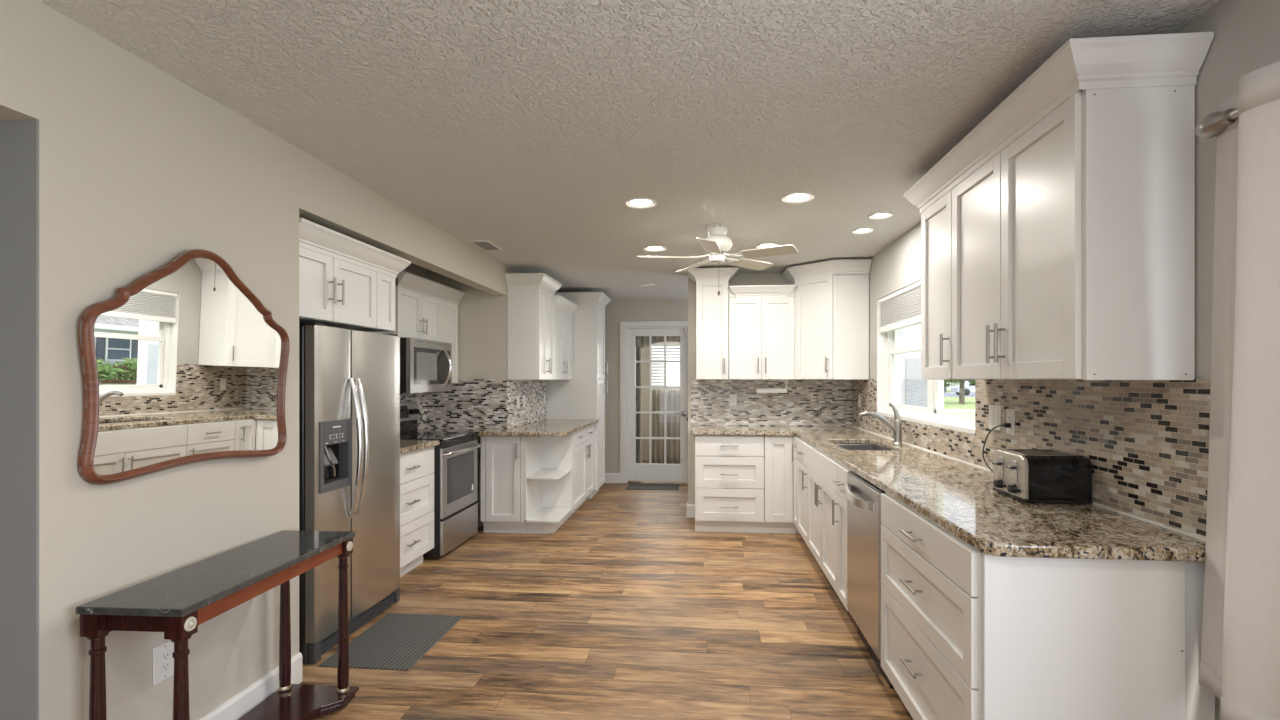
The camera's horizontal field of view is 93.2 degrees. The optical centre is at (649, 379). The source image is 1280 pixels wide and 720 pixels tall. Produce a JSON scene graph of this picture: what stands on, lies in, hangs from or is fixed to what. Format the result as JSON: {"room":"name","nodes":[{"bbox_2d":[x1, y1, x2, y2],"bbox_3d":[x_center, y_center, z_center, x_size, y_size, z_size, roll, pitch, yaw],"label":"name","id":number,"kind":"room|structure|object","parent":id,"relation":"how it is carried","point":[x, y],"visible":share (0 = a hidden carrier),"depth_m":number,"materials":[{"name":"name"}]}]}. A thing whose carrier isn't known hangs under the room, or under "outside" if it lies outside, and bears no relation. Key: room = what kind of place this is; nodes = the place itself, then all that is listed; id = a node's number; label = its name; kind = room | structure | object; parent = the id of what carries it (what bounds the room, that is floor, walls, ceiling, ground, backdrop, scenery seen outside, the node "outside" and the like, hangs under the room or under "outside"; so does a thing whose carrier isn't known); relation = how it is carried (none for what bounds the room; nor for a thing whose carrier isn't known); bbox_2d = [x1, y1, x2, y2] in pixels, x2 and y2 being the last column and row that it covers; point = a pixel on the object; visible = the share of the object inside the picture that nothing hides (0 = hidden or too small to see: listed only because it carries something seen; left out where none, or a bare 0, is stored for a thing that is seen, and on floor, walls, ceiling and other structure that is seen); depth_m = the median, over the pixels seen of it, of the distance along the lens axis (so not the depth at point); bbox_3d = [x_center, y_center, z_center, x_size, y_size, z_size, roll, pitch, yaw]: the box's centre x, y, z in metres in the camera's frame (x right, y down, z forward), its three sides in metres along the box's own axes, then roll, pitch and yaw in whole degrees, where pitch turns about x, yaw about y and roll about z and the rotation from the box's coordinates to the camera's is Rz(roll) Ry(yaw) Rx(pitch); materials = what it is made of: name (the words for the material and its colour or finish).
{"room":"kitchen","nodes":[
{"label":"kitchen","id":0,"kind":"room"},
{"bbox_2d":[0,119,38,719],"bbox_3d":[-2.172,0.325,1.718,0.958,2.090,0.006,0,0,5],"label":"doorway","id":1,"kind":"structure","parent":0,"point":[19,139],"depth_m":1.68,"materials":[{"name":"grey paint"}]},
{"bbox_2d":[0,0,544,719],"bbox_3d":[-2.092,0.160,2.569,0.960,2.420,11.330,0,0,5],"label":"wall","id":2,"kind":"structure","parent":0,"point":[140,169],"depth_m":2.01,"materials":[{"name":"beige paint"}]},
{"bbox_2d":[153,640,173,685],"bbox_3d":[-1.653,0.960,2.061,0.008,0.125,0.085,0,0,5],"label":"power outlet","id":3,"kind":"object","parent":2,"relation":"attached to","point":[163,662],"visible":0.92,"depth_m":2.05,"materials":[{"name":"white plastic"}]},
{"bbox_2d":[161,649,169,673],"bbox_3d":[-1.650,0.960,2.061,0.002,0.068,0.034,0,0,5],"label":"receptacle","id":4,"kind":"object","parent":3,"relation":"attached to","point":[165,653],"depth_m":2.06,"materials":[{"name":"white plastic"}]},
{"bbox_2d":[78,249,289,484],"bbox_3d":[-1.611,-0.073,2.193,0.032,0.789,0.860,1,0,6],"label":"wall mirror","id":5,"kind":"object","parent":2,"relation":"attached to","point":[184,365],"visible":1,"depth_m":2.09,"materials":[{"name":"brown wood"}]},
{"bbox_2d":[199,652,301,719],"bbox_3d":[-1.636,1.305,2.212,0.015,0.130,1.076,0,0,5],"label":"baseboard","id":6,"kind":"structure","parent":2,"relation":"attached to","point":[236,707],"depth_m":2.46,"materials":[{"name":"white paint"}]},
{"bbox_2d":[400,379,546,429],"bbox_3d":[-1.730,0.227,5.405,0.778,0.457,3.245,0,0,5],"label":"backsplash","id":7,"kind":"structure","parent":2,"relation":"attached to","point":[471,403],"depth_m":5.64,"materials":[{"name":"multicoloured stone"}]},
{"bbox_2d":[517,396,519,407],"bbox_3d":[-1.287,0.220,5.919,0.009,0.118,0.072,0,0,5],"label":"light switch","id":8,"kind":"object","parent":7,"relation":"attached to","point":[518,397],"visible":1,"depth_m":5.91,"materials":[{"name":"white plastic"}]},
{"bbox_2d":[505,273,561,379],"bbox_3d":[-1.114,-0.484,5.859,0.371,0.973,0.670,0,0,5],"label":"upper cabinet","id":9,"kind":"object","parent":2,"relation":"attached to","point":[530,296],"visible":1,"depth_m":5.60,"materials":[{"name":"white paint"}]},
{"bbox_2d":[552,295,577,379],"bbox_3d":[-1.050,-0.424,6.547,0.371,0.853,0.845,0,0,5],"label":"upper cabinet","id":10,"kind":"object","parent":2,"relation":"attached to","point":[564,309],"visible":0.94,"depth_m":6.48,"materials":[{"name":"white paint"}]},
{"bbox_2d":[395,263,426,429],"bbox_3d":[-2.322,0.160,4.257,0.190,2.420,2.870,0,0,5],"label":"wall","id":11,"kind":"structure","parent":0,"point":[412,268],"depth_m":5.46,"materials":[{"name":"beige paint"}]},
{"bbox_2d":[299,218,410,331],"bbox_3d":[-1.921,-0.516,3.304,0.766,0.442,1.026,0,0,5],"label":"upper cabinet","id":12,"kind":"object","parent":11,"relation":"attached to","point":[345,282],"visible":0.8,"depth_m":3.19,"materials":[{"name":"white paint"}]},
{"bbox_2d":[371,271,464,341],"bbox_3d":[-1.958,-0.564,5.100,0.371,0.489,1.115,0,0,5],"label":"upper cabinet","id":13,"kind":"object","parent":11,"relation":"attached to","point":[418,300],"visible":0.74,"depth_m":4.87,"materials":[{"name":"white paint"}]},
{"bbox_2d":[400,337,451,392],"bbox_3d":[-1.924,-0.107,4.924,0.471,0.418,0.742,0,0,5],"label":"microwave","id":14,"kind":"object","parent":13,"relation":"attached to","point":[425,365],"visible":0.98,"depth_m":4.78,"materials":[{"name":"silver metal"}]},
{"bbox_2d":[442,300,457,382],"bbox_3d":[-1.956,-0.337,5.479,0.305,0.743,0.348,0,0,5],"label":"upper cabinet","id":15,"kind":"object","parent":11,"relation":"attached to","point":[449,310],"visible":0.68,"depth_m":5.54,"materials":[{"name":"white paint"}]},
{"bbox_2d":[299,460,912,719],"bbox_3d":[-1.006,1.410,3.558,5.740,0.080,13.700,0,0,5],"label":"floor","id":16,"kind":"structure","parent":0,"point":[626,610],"depth_m":3.29,"materials":[{"name":"brown wood"}]},
{"bbox_2d":[76,530,358,719],"bbox_3d":[-1.445,1.009,2.152,0.329,0.722,0.920,0,0,4],"label":"console table","id":17,"kind":"object","parent":16,"relation":"on","point":[174,603],"visible":1,"depth_m":2.03,"materials":[{"name":"brown wood"}]},
{"bbox_2d":[299,323,399,663],"bbox_3d":[-1.881,0.547,3.343,0.778,1.645,0.820,0,0,5],"label":"refrigerator","id":18,"kind":"object","parent":16,"relation":"on","point":[349,380],"visible":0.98,"depth_m":3.17,"materials":[{"name":"silver metal"}]},
{"bbox_2d":[318,613,462,669],"bbox_3d":[-1.332,1.367,3.188,0.450,0.006,0.647,0,0,5],"label":"floor mat","id":19,"kind":"object","parent":16,"relation":"on","point":[396,641],"visible":1,"depth_m":3.15,"materials":[{"name":"grey fabric"}]},
{"bbox_2d":[400,446,433,576],"bbox_3d":[-1.923,0.932,4.193,0.598,0.876,0.796,0,0,5],"label":"base cabinet","id":20,"kind":"object","parent":16,"relation":"on","point":[416,467],"visible":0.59,"depth_m":4.29,"materials":[{"name":"white paint"}]},
{"bbox_2d":[400,440,438,453],"bbox_3d":[-1.926,0.475,4.195,0.609,0.038,0.800,0,0,5],"label":"countertop","id":21,"kind":"structure","parent":20,"relation":"on","point":[406,446],"depth_m":4.31,"materials":[{"name":"stone"}]},
{"bbox_2d":[400,402,481,557],"bbox_3d":[-1.805,0.772,4.952,0.686,1.155,0.725,0,0,5],"label":"range","id":22,"kind":"object","parent":16,"relation":"on","point":[455,456],"visible":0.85,"depth_m":4.83,"materials":[{"name":"silver metal"}]},
{"bbox_2d":[400,431,478,441],"bbox_3d":[-1.833,0.463,4.955,0.617,0.022,0.725,0,0,5],"label":"cooktop","id":23,"kind":"object","parent":22,"relation":"in","point":[443,436],"depth_m":4.97,"materials":[{"name":"black glass"}]},
{"bbox_2d":[481,436,528,532],"bbox_3d":[-1.292,0.932,5.441,0.394,0.876,0.293,0,0,5],"label":"base cabinet","id":24,"kind":"object","parent":16,"relation":"on","point":[502,457],"visible":0.92,"depth_m":5.34,"materials":[{"name":"white paint"}]},
{"bbox_2d":[524,433,571,533],"bbox_3d":[-1.045,0.932,5.584,0.546,0.876,0.548,0,0,5],"label":"open shelf unit","id":25,"kind":"object","parent":16,"relation":"on","point":[547,459],"visible":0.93,"depth_m":5.70,"materials":[{"name":"white paint"}]},
{"bbox_2d":[542,428,588,520],"bbox_3d":[-0.970,0.932,6.188,0.588,0.876,0.660,0,0,5],"label":"base cabinet","id":26,"kind":"object","parent":16,"relation":"on","point":[579,456],"visible":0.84,"depth_m":6.16,"materials":[{"name":"white paint"}]},
{"bbox_2d":[547,292,610,498],"bbox_3d":[-0.842,0.187,7.223,0.661,2.365,0.662,0,0,5],"label":"pantry cabinet","id":27,"kind":"object","parent":16,"relation":"on","point":[582,396],"visible":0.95,"depth_m":6.96,"materials":[{"name":"white paint"}]},
{"bbox_2d":[579,425,594,506],"bbox_3d":[-0.919,0.932,6.737,0.588,0.876,0.440,0,0,5],"label":"base cabinet","id":28,"kind":"object","parent":16,"relation":"on","point":[590,431],"visible":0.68,"depth_m":6.74,"materials":[{"name":"white paint"}]},
{"bbox_2d":[417,419,598,435],"bbox_3d":[-1.354,0.475,6.142,1.389,0.038,1.712,0,0,5],"label":"countertop","id":29,"kind":"structure","parent":28,"relation":"on","point":[547,427],"depth_m":5.52,"materials":[{"name":"stone"}]},
{"bbox_2d":[625,483,679,489],"bbox_3d":[0.041,1.366,7.714,0.660,0.008,0.430,0,0,5],"label":"door mat","id":30,"kind":"object","parent":16,"relation":"on","point":[632,486],"visible":1,"depth_m":7.70,"materials":[{"name":"grey fabric"}]},
{"bbox_2d":[695,435,763,532],"bbox_3d":[0.732,0.932,5.658,0.614,0.876,0.638,0,0,5],"label":"base cabinet","id":31,"kind":"object","parent":16,"relation":"on","point":[729,469],"visible":1,"depth_m":5.39,"materials":[{"name":"white paint"}]},
{"bbox_2d":[764,436,799,533],"bbox_3d":[1.474,0.932,5.484,0.895,0.876,0.848,0,0,5],"label":"base cabinet","id":32,"kind":"object","parent":16,"relation":"on","point":[780,452],"visible":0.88,"depth_m":5.34,"materials":[{"name":"white paint"}]},
{"bbox_2d":[691,425,1205,561],"bbox_3d":[1.002,0.475,3.818,1.550,0.038,4.269,0,0,5],"label":"countertop","id":33,"kind":"structure","parent":32,"relation":"on","point":[960,498],"depth_m":2.12,"materials":[{"name":"stone"}]},
{"bbox_2d":[836,444,887,449],"bbox_3d":[1.492,0.593,4.261,0.379,0.198,0.744,0,0,5],"label":"sink","id":34,"kind":"object","parent":33,"relation":"in","point":[845,446],"visible":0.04,"depth_m":4.61,"materials":[{"name":"grey metal"}]},
{"bbox_2d":[859,402,902,444],"bbox_3d":[1.617,0.308,4.239,0.299,0.297,0.068,0,0,5],"label":"faucet","id":35,"kind":"object","parent":33,"relation":"on","point":[896,427],"visible":1,"depth_m":4.22,"materials":[{"name":"silver metal"}]},
{"bbox_2d":[851,426,1205,540],"bbox_3d":[1.760,0.452,3.759,0.012,0.006,4.210,0,0,5],"label":"strip","id":36,"kind":"object","parent":33,"relation":"on","point":[1093,503],"visible":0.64,"depth_m":2.06,"materials":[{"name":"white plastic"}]},
{"bbox_2d":[982,423,1092,503],"bbox_3d":[1.516,0.329,2.560,0.267,0.254,0.701,0,0,5],"label":"toaster","id":37,"kind":"object","parent":33,"relation":"on","point":[1025,475],"visible":1,"depth_m":2.22,"materials":[{"name":"black plastic"}]},
{"bbox_2d":[797,439,809,545],"bbox_3d":[1.510,0.932,4.797,0.668,0.876,0.508,0,0,5],"label":"base cabinet","id":38,"kind":"object","parent":16,"relation":"on","point":[802,451],"visible":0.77,"depth_m":4.82,"materials":[{"name":"white paint"}]},
{"bbox_2d":[808,445,849,612],"bbox_3d":[1.438,0.932,4.026,0.668,0.876,1.037,0,0,5],"label":"base cabinet","id":39,"kind":"object","parent":16,"relation":"on","point":[822,535],"visible":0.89,"depth_m":3.97,"materials":[{"name":"white paint"}]},
{"bbox_2d":[832,465,856,623],"bbox_3d":[1.379,0.932,3.384,0.668,0.876,0.246,0,0,5],"label":"base cabinet","id":40,"kind":"object","parent":16,"relation":"on","point":[843,472],"visible":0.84,"depth_m":3.44,"materials":[{"name":"white paint"}]},
{"bbox_2d":[845,471,893,688],"bbox_3d":[1.317,0.933,2.952,0.652,0.874,0.606,0,0,5],"label":"dishwasher","id":41,"kind":"object","parent":16,"relation":"on","point":[864,498],"visible":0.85,"depth_m":2.91,"materials":[{"name":"silver metal"}]},
{"bbox_2d":[881,492,1214,719],"bbox_3d":[1.273,0.932,2.164,0.683,0.876,0.947,0,0,5],"label":"base cabinet","id":42,"kind":"object","parent":16,"relation":"on","point":[967,633],"visible":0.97,"depth_m":1.71,"materials":[{"name":"white paint"}]},
{"bbox_2d":[39,0,1220,299],"bbox_3d":[-0.414,-1.100,2.363,4.340,0.100,11.430,0,0,5],"label":"ceiling","id":43,"kind":"structure","parent":0,"point":[527,128],"depth_m":2.26,"materials":[{"name":"white paint"}]},
{"bbox_2d":[469,240,502,250],"bbox_3d":[-1.280,-1.045,4.728,0.150,0.010,0.330,0,0,5],"label":"ceiling vent","id":44,"kind":"object","parent":43,"relation":"in","point":[486,245],"visible":1,"depth_m":4.71,"materials":[{"name":"white metal"}]},
{"bbox_2d":[625,198,656,207],"bbox_3d":[-0.054,-1.045,3.587,0.192,0.010,0.192,0,0,5],"label":"recessed light","id":45,"kind":"object","parent":43,"relation":"in","point":[643,202],"visible":1,"depth_m":3.58,"materials":[{"name":"white paint"}]},
{"bbox_2d":[639,284,654,286],"bbox_3d":[-0.034,-1.045,6.722,0.186,0.010,0.186,0,0,5],"label":"recessed light","id":46,"kind":"object","parent":43,"relation":"in","point":[643,285],"visible":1,"depth_m":6.71,"materials":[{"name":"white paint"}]},
{"bbox_2d":[643,245,666,251],"bbox_3d":[0.040,-1.045,4.829,0.192,0.010,0.192,0,0,5],"label":"recessed light","id":47,"kind":"object","parent":43,"relation":"in","point":[653,248],"visible":1,"depth_m":4.82,"materials":[{"name":"white paint"}]},
{"bbox_2d":[637,224,797,295],"bbox_3d":[0.439,-0.810,4.118,1.064,0.480,1.058,0,0,5],"label":"ceiling fan","id":48,"kind":"object","parent":43,"relation":"hanging from","point":[716,244],"visible":1,"depth_m":4.07,"materials":[{"name":"white metal"}]},
{"bbox_2d":[756,243,779,248],"bbox_3d":[0.925,-1.045,4.741,0.192,0.010,0.192,0,0,5],"label":"recessed light","id":49,"kind":"object","parent":43,"relation":"in","point":[763,245],"visible":0.67,"depth_m":4.71,"materials":[{"name":"white paint"}]},
{"bbox_2d":[781,192,814,202],"bbox_3d":[0.852,-1.045,3.481,0.192,0.010,0.192,0,0,5],"label":"recessed light","id":50,"kind":"object","parent":43,"relation":"in","point":[796,197],"visible":1,"depth_m":3.47,"materials":[{"name":"white paint"}]},
{"bbox_2d":[852,227,873,233],"bbox_3d":[1.496,-1.045,4.249,0.152,0.010,0.152,0,0,5],"label":"recessed light","id":51,"kind":"object","parent":43,"relation":"in","point":[863,230],"visible":1,"depth_m":4.24,"materials":[{"name":"white paint"}]},
{"bbox_2d":[868,212,893,219],"bbox_3d":[1.474,-1.045,3.862,0.152,0.010,0.152,0,0,5],"label":"recessed light","id":52,"kind":"object","parent":43,"relation":"in","point":[879,215],"visible":1,"depth_m":3.85,"materials":[{"name":"white paint"}]},
{"bbox_2d":[605,299,687,472],"bbox_3d":[0.586,0.160,7.960,3.380,2.420,0.100,0,0,5],"label":"wall","id":53,"kind":"structure","parent":0,"point":[616,311],"depth_m":8.00,"materials":[{"name":"beige paint"}]},
{"bbox_2d":[605,473,619,482],"bbox_3d":[-0.749,1.305,8.026,0.710,0.130,0.015,0,0,5],"label":"baseboard","id":54,"kind":"structure","parent":53,"relation":"attached to","point":[609,477],"depth_m":8.00,"materials":[{"name":"white paint"}]},
{"bbox_2d":[620,321,687,483],"bbox_3d":[0.081,0.302,7.981,0.950,2.135,0.132,0,0,5],"label":"door","id":55,"kind":"structure","parent":53,"relation":"in","point":[630,470],"depth_m":7.98,"materials":[{"name":"white paint"}]},
{"bbox_2d":[642,341,672,459],"bbox_3d":[0.148,0.160,10.280,3.600,2.420,0.100,0,0,5],"label":"wall","id":56,"kind":"structure","parent":0,"point":[645,350],"depth_m":10.25,"materials":[{"name":"beige paint"}]},
{"bbox_2d":[651,342,679,389],"bbox_3d":[0.268,-0.230,10.221,0.550,0.800,0.095,0,0,5],"label":"window","id":57,"kind":"structure","parent":56,"relation":"in","point":[653,383],"depth_m":10.20,"materials":[{"name":"white paint"}]},
{"bbox_2d":[652,390,679,463],"bbox_3d":[0.408,0.770,9.601,0.764,1.200,0.082,0,0,5],"label":"drape","id":58,"kind":"object","parent":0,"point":[672,396],"visible":0.42,"depth_m":9.61,"materials":[{"name":"grey fabric"}]},
{"bbox_2d":[688,272,850,503],"bbox_3d":[1.179,0.160,6.004,1.598,2.420,0.115,0,0,5],"label":"wall partition","id":59,"kind":"structure","parent":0,"point":[741,278],"depth_m":6.02,"materials":[{"name":"beige paint"}]},
{"bbox_2d":[686,502,694,517],"bbox_3d":[0.412,1.305,6.068,0.088,0.130,0.130,0,0,5],"label":"baseboard","id":60,"kind":"structure","parent":59,"relation":"attached to","point":[690,508],"depth_m":6.00,"materials":[{"name":"white paint"}]},
{"bbox_2d":[687,267,737,379],"bbox_3d":[0.595,-0.515,5.783,0.469,1.030,0.410,0,0,5],"label":"upper cabinet","id":61,"kind":"object","parent":59,"relation":"attached to","point":[712,310],"visible":0.99,"depth_m":5.67,"materials":[{"name":"white paint"}]},
{"bbox_2d":[728,285,795,379],"bbox_3d":[1.050,-0.433,5.747,0.606,0.866,0.397,0,0,5],"label":"upper cabinet","id":62,"kind":"object","parent":59,"relation":"attached to","point":[761,317],"visible":0.98,"depth_m":5.62,"materials":[{"name":"white paint"}]},
{"bbox_2d":[756,380,788,392],"bbox_3d":[1.167,0.064,5.777,0.305,0.128,0.080,0,0,5],"label":"paper towel holder","id":63,"kind":"object","parent":62,"relation":"attached to","point":[758,390],"visible":0.93,"depth_m":5.75,"materials":[{"name":"white plastic"}]},
{"bbox_2d":[691,378,851,425],"bbox_3d":[1.183,0.220,5.942,1.560,0.470,0.008,0,0,5],"label":"backsplash","id":64,"kind":"structure","parent":59,"relation":"attached to","point":[805,402],"depth_m":5.94,"materials":[{"name":"tile"}]},
{"bbox_2d":[729,394,736,405],"bbox_3d":[0.820,0.202,5.967,0.072,0.118,0.008,0,0,5],"label":"power outlet","id":65,"kind":"object","parent":64,"relation":"attached to","point":[732,397],"visible":1,"depth_m":5.96,"materials":[{"name":"white plastic"}]},
{"bbox_2d":[869,0,1279,719],"bbox_3d":[1.712,0.160,2.217,0.160,2.420,11.330,0,0,5],"label":"wall","id":66,"kind":"structure","parent":0,"point":[1246,39],"depth_m":1.72,"materials":[{"name":"grey paint"}]},
{"bbox_2d":[782,259,871,379],"bbox_3d":[1.596,-0.515,5.551,0.673,1.031,0.691,0,0,5],"label":"upper cabinet","id":67,"kind":"object","parent":66,"relation":"attached to","point":[831,296],"visible":0.98,"depth_m":5.30,"materials":[{"name":"white paint"}]},
{"bbox_2d":[877,300,974,433],"bbox_3d":[1.886,-0.188,4.106,0.161,0.955,1.869,0,0,5],"label":"window","id":68,"kind":"structure","parent":66,"relation":"in","point":[934,414],"depth_m":4.60,"materials":[{"name":"white plastic"}]},
{"bbox_2d":[878,280,920,332],"bbox_3d":[1.836,-0.522,4.111,0.061,0.280,1.841,0,0,5],"label":"pleated shade","id":69,"kind":"object","parent":68,"relation":"attached to","point":[900,309],"visible":0.27,"depth_m":4.46,"materials":[{"name":"white fabric"}]},
{"bbox_2d":[921,189,956,379],"bbox_3d":[1.512,-0.433,2.903,0.353,0.867,0.386,0,0,5],"label":"upper cabinet","id":70,"kind":"object","parent":66,"relation":"attached to","point":[936,220],"visible":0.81,"depth_m":2.92,"materials":[{"name":"white paint"}]},
{"bbox_2d":[852,379,1210,537],"bbox_3d":[1.770,0.227,3.763,0.008,0.457,4.220,0,0,5],"label":"backsplash","id":71,"kind":"structure","parent":66,"relation":"attached to","point":[1146,442],"depth_m":2.10,"materials":[{"name":"tile"}]},
{"bbox_2d":[858,394,860,406],"bbox_3d":[1.929,0.193,5.576,0.009,0.118,0.072,0,0,5],"label":"light switch","id":72,"kind":"object","parent":71,"relation":"attached to","point":[859,395],"visible":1,"depth_m":5.56,"materials":[{"name":"white plastic"}]},
{"bbox_2d":[989,405,1000,430],"bbox_3d":[1.688,0.187,2.964,0.009,0.118,0.118,0,0,5],"label":"light switch","id":73,"kind":"object","parent":71,"relation":"attached to","point":[994,411],"visible":0.95,"depth_m":2.96,"materials":[{"name":"white plastic"}]},
{"bbox_2d":[1006,409,1014,434],"bbox_3d":[1.674,0.196,2.810,0.008,0.118,0.072,0,0,5],"label":"power outlet","id":74,"kind":"object","parent":71,"relation":"attached to","point":[1010,413],"visible":1,"depth_m":2.80,"materials":[{"name":"white plastic"}]},
{"bbox_2d":[1008,414,1011,428],"bbox_3d":[1.671,0.196,2.810,0.002,0.068,0.034,0,0,5],"label":"receptacle","id":75,"kind":"object","parent":74,"relation":"attached to","point":[1009,415],"depth_m":2.80,"materials":[{"name":"white plastic"}]},
{"bbox_2d":[904,32,1213,379],"bbox_3d":[1.455,-0.485,2.436,0.381,0.975,1.460,0,0,5],"label":"upper cabinet","id":76,"kind":"object","parent":66,"relation":"attached to","point":[1073,210],"visible":1,"depth_m":1.79,"materials":[{"name":"white paint"}]},
{"bbox_2d":[1195,107,1238,138],"bbox_3d":[1.419,-0.660,0.690,0.141,0.062,1.846,0,0,5],"label":"curtain rod","id":77,"kind":"object","parent":66,"relation":"attached to","point":[1213,124],"visible":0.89,"depth_m":1.54,"materials":[{"name":"silver metal"}]},
{"bbox_2d":[1199,61,1279,719],"bbox_3d":[1.426,0.058,1.335,0.106,1.541,0.632,0,0,5],"label":"linen curtain","id":78,"kind":"object","parent":77,"relation":"hanging from","point":[1239,664],"visible":1,"depth_m":1.42,"materials":[{"name":"white fabric"}]},
{"bbox_3d":[0.048,-1.100,9.200,3.800,0.100,2.270,0,0,5],"label":"ceiling","id":79,"kind":"structure","parent":0,"visible":0},
{"bbox_2d":[636,346,641,462],"bbox_3d":[-0.468,0.160,8.377,0.724,2.419,0.095,0,0,5],"label":"drape","id":80,"kind":"object","parent":79,"relation":"hanging from","point":[638,349],"visible":0.09,"depth_m":8.35,"materials":[{"name":"grey fabric"}]},
{"bbox_2d":[636,336,679,347],"bbox_3d":[0.111,-0.740,8.243,1.902,0.620,0.035,0,0,5],"label":"valance","id":81,"kind":"object","parent":79,"relation":"hanging from","point":[641,341],"visible":0.05,"depth_m":8.25,"materials":[{"name":"grey fabric"}]},
{"label":"outside","id":82,"kind":"structure","parent":0,"visible":0},
{"bbox_2d":[944,390,974,413],"bbox_3d":[75.707,1.720,48.227,138.120,0.300,190.000,0,0,5],"label":"lawn","id":83,"kind":"structure","parent":82,"point":[949,402],"depth_m":37.99,"materials":[{"name":"green plant"}]},
{"bbox_2d":[897,324,943,409],"bbox_3d":[2.425,0.070,6.448,0.400,3.000,2.612,0,0,5],"label":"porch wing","id":84,"kind":"object","parent":83,"relation":"on","point":[911,389],"visible":0.05,"depth_m":5.16,"materials":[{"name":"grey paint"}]},
{"bbox_2d":[944,380,959,391],"bbox_3d":[38.410,-1.168,78.682,6.901,5.469,7.154,0,0,5],"label":"tree","id":85,"kind":"object","parent":83,"relation":"on","point":[945,384],"visible":0.02,"depth_m":78.26,"materials":[{"name":"green plant"}]},
{"bbox_2d":[944,380,974,403],"bbox_3d":[19.903,-1.230,38.749,6.194,5.593,6.118,0,0,5],"label":"tree","id":86,"kind":"object","parent":83,"relation":"on","point":[961,388],"visible":0.02,"depth_m":38.61,"materials":[{"name":"green plant"}]},
{"bbox_2d":[946,380,972,389],"bbox_3d":[34.654,-0.830,92.299,38.000,4.800,7.800,0,0,5],"label":"house","id":87,"kind":"structure","parent":83,"relation":"on","point":[950,386],"depth_m":88.34,"materials":[{"name":"grey paint"}]},
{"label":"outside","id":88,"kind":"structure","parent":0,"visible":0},
{"bbox_2d":[944,392,974,396],"bbox_3d":[51.778,1.560,61.489,88.220,0.020,20.000,0,0,5],"label":"street","id":89,"kind":"structure","parent":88,"point":[946,394],"depth_m":62.52,"materials":[{"name":"grey asphalt"}]},
{"bbox_2d":[951,381,974,394],"bbox_3d":[32.122,0.838,59.292,4.442,1.414,1.800,0,0,5],"label":"car","id":90,"kind":"object","parent":89,"relation":"on","point":[968,388],"visible":0.31,"depth_m":58.57,"materials":[{"name":"grey paint"}]},
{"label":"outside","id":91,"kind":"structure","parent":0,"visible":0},
{"bbox_2d":[944,409,974,411],"bbox_3d":[33.689,1.560,28.818,58.220,0.020,1.600,0,0,5],"label":"sidewalk","id":92,"kind":"structure","parent":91,"point":[944,409],"depth_m":30.25,"materials":[{"name":"concrete"}]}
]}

